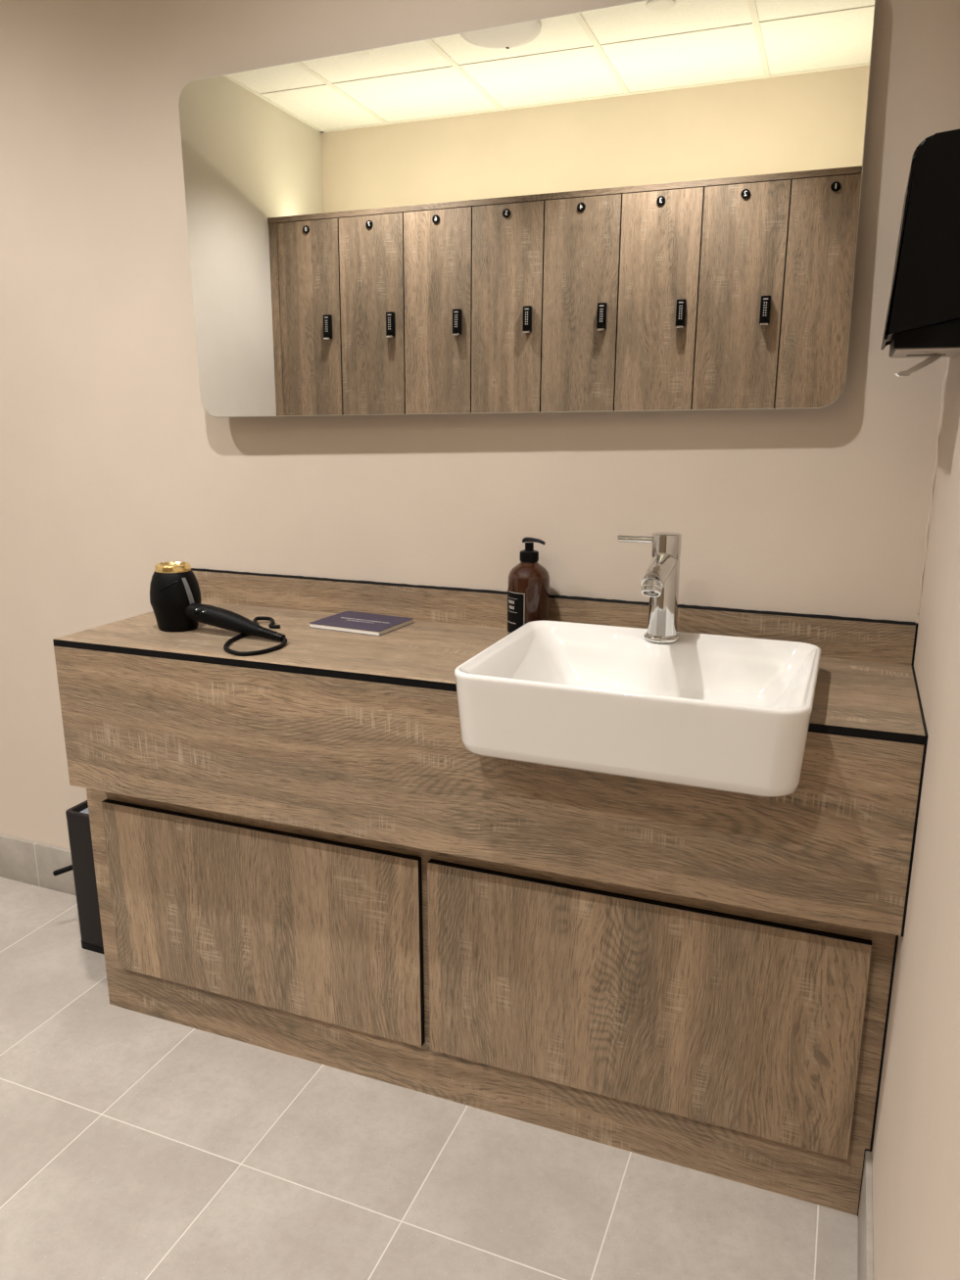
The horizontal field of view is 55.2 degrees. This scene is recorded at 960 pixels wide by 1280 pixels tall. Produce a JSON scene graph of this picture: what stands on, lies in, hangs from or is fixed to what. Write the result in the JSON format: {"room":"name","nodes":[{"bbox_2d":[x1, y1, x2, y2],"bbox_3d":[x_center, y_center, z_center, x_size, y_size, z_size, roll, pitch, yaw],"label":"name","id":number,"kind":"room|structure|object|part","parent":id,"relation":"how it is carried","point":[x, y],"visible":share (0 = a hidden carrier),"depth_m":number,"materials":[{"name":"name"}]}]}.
{"room":"changing room","nodes":[
{"label":"changing room","id":0,"kind":"room"},
{"bbox_2d":[0,876,863,1279],"bbox_3d":[-1.111,1.088,0.897,2.950,0.100,3.140,6,15,21],"label":"floor","id":1,"kind":"structure","parent":0,"point":[134,1145],"depth_m":1.51,"materials":[{"name":"tile"}]},
{"bbox_2d":[52,800,104,954],"bbox_3d":[-0.847,0.544,2.168,0.279,0.346,0.168,6,15,21],"label":"waste bin","id":2,"kind":"object","parent":1,"relation":"on","point":[82,867],"visible":0.27,"depth_m":2.10,"materials":[{"name":"black plastic"}]},
{"bbox_3d":[-0.957,0.536,2.167,0.095,0.030,0.020,-4,15,-17],"label":"lever","id":3,"kind":"part","parent":2,"relation":"part of","materials":[{"name":"black plastic"}]},
{"bbox_2d":[53,645,926,1216],"bbox_3d":[-0.052,0.422,1.697,1.486,0.807,0.388,6,15,21],"label":"vanity cabinet","id":4,"kind":"object","parent":1,"relation":"on","point":[316,869],"visible":0.96,"depth_m":1.51,"materials":[{"name":"brown wood"}]},
{"bbox_3d":[-0.423,0.525,1.737,0.686,0.369,0.015,5,15,20],"label":"door","id":5,"kind":"part","parent":4,"relation":"part of","materials":[{"name":"brown wood"}]},
{"bbox_3d":[-0.103,0.204,1.469,1.449,0.274,0.036,6,15,21],"label":"fascia panel","id":6,"kind":"part","parent":4,"relation":"part of","materials":[{"name":"brown wood"}]},
{"bbox_2d":[52,601,927,745],"bbox_3d":[-0.034,0.025,1.597,1.452,0.013,0.398,6,15,21],"label":"countertop","id":7,"kind":"structure","parent":4,"relation":"on","point":[855,698],"depth_m":1.55,"materials":[{"name":"brown wood"}]},
{"bbox_2d":[149,561,286,656],"bbox_3d":[-0.457,-0.073,1.709,0.336,0.126,0.195,13,19,41],"label":"hair dryer","id":8,"kind":"object","parent":7,"relation":"on","point":[175,599],"visible":1,"depth_m":1.71,"materials":[{"name":"black plastic"}]},
{"bbox_3d":[-0.472,-0.039,1.705,0.169,0.050,0.038,6,15,21],"label":"handle","id":9,"kind":"part","parent":8,"relation":"part of","materials":[{"name":"black plastic"}]},
{"bbox_3d":[-0.397,-0.009,1.687,0.109,0.013,0.265,1,14,3],"label":"power cord","id":10,"kind":"part","parent":8,"relation":"part of","materials":[{"name":"black plastic"}]},
{"bbox_2d":[309,611,414,636],"bbox_3d":[-0.230,-0.034,1.790,0.160,0.009,0.126,7,16,26],"label":"notepad","id":11,"kind":"object","parent":7,"relation":"on","point":[362,623],"visible":1,"depth_m":1.77,"materials":[{"name":"purple paper"}]},
{"bbox_2d":[340,616,384,622],"bbox_3d":[-0.228,-0.037,1.785,0.111,0.001,0.017,7,16,26],"label":"print","id":12,"kind":"object","parent":11,"relation":"on","point":[343,619],"depth_m":1.79,"materials":[{"name":"grey paper"}]},
{"bbox_2d":[507,537,549,634],"bbox_3d":[0.089,-0.096,1.678,0.078,0.184,0.078,6,15,21],"label":"soap bottle","id":13,"kind":"object","parent":7,"relation":"on","point":[528,581],"visible":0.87,"depth_m":1.65,"materials":[{"name":"brown glass"}]},
{"bbox_2d":[454,620,821,797],"bbox_3d":[0.249,0.086,1.397,0.490,0.126,0.378,6,15,21],"label":"washbasin","id":14,"kind":"object","parent":7,"relation":"in","point":[725,713],"visible":1,"depth_m":1.28,"materials":[{"name":"white ceramic"}]},
{"bbox_2d":[616,531,681,642],"bbox_3d":[0.285,-0.080,1.465,0.099,0.176,0.152,-2,14,-9],"label":"faucet","id":15,"kind":"object","parent":14,"relation":"on","point":[660,580],"visible":1,"depth_m":1.48,"materials":[{"name":"silver metal"}]},
{"bbox_3d":[0.257,-0.164,1.496,0.064,0.014,0.014,6,15,21],"label":"lever","id":16,"kind":"part","parent":15,"relation":"part of","materials":[{"name":"silver metal"}]},
{"bbox_3d":[0.279,-0.108,1.435,0.038,0.054,0.110,6,15,21],"label":"spout","id":17,"kind":"part","parent":15,"relation":"part of","materials":[{"name":"silver metal"}]},
{"bbox_3d":[0.239,0.586,1.490,0.700,0.369,0.015,5,15,20],"label":"door","id":18,"kind":"part","parent":4,"relation":"part of","materials":[{"name":"brown wood"}]},
{"bbox_2d":[0,0,959,850],"bbox_3d":[-0.543,-0.622,1.926,2.950,2.724,0.100,6,15,21],"label":"wall","id":19,"kind":"structure","parent":0,"point":[114,465],"depth_m":1.81,"materials":[{"name":"paint"}]},
{"bbox_2d":[0,834,75,895],"bbox_3d":[-1.258,0.585,2.462,1.250,0.124,0.009,6,15,21],"label":"baseboard","id":20,"kind":"structure","parent":19,"relation":"attached to","point":[33,863],"depth_m":2.42,"materials":[{"name":"tile"}]},
{"bbox_2d":[178,0,875,417],"bbox_3d":[0.003,-0.710,1.595,1.222,0.615,0.029,5,14,21],"label":"wall mirror","id":21,"kind":"object","parent":19,"relation":"attached to","point":[646,205],"visible":1,"depth_m":1.54,"materials":[{"name":"silver mirror"}]},
{"bbox_2d":[190,568,918,664],"bbox_3d":[0.038,-0.059,1.762,1.452,0.072,0.011,6,15,21],"label":"backsplash","id":22,"kind":"structure","parent":19,"relation":"attached to","point":[891,641],"depth_m":1.72,"materials":[{"name":"brown wood"}]},
{"bbox_2d":[916,357,948,613],"bbox_3d":[0.711,-0.902,1.277,0.008,1.769,0.006,6,15,21],"label":"trim","id":23,"kind":"structure","parent":19,"relation":"attached to","point":[947,362],"depth_m":1.44,"materials":[{"name":"beige paint"}]},
{"bbox_2d":[863,354,959,1279],"bbox_3d":[0.191,-0.144,-0.005,0.100,2.724,3.040,6,15,21],"label":"wall","id":24,"kind":"structure","parent":0,"point":[916,1150],"depth_m":1.00,"materials":[{"name":"paint"}]},
{"bbox_2d":[856,1150,873,1279],"bbox_3d":[0.102,1.136,0.234,0.009,0.124,2.634,6,15,21],"label":"baseboard","id":25,"kind":"structure","parent":24,"relation":"attached to","point":[865,1258],"depth_m":1.31,"materials":[{"name":"tile"}]},
{"bbox_2d":[880,128,959,358],"bbox_3d":[0.588,-0.500,1.194,0.098,0.245,0.215,6,15,21],"label":"dispenser","id":26,"kind":"object","parent":24,"relation":"attached to","point":[923,319],"visible":1,"depth_m":1.10,"materials":[{"name":"black plastic"}]},
{"bbox_2d":[894,353,941,377],"bbox_3d":[0.585,-0.368,1.222,0.062,0.033,0.019,-3,14,-13],"label":"paper towel","id":27,"kind":"object","parent":26,"relation":"hanging from","point":[932,357],"visible":0.98,"depth_m":1.22,"materials":[{"name":"white paper"}]},
{"bbox_3d":[0.596,-0.382,1.221,0.082,0.002,0.193,6,15,21],"label":"underside plate","id":28,"kind":"part","parent":26,"relation":"part of","materials":[{"name":"beige"}]}
]}

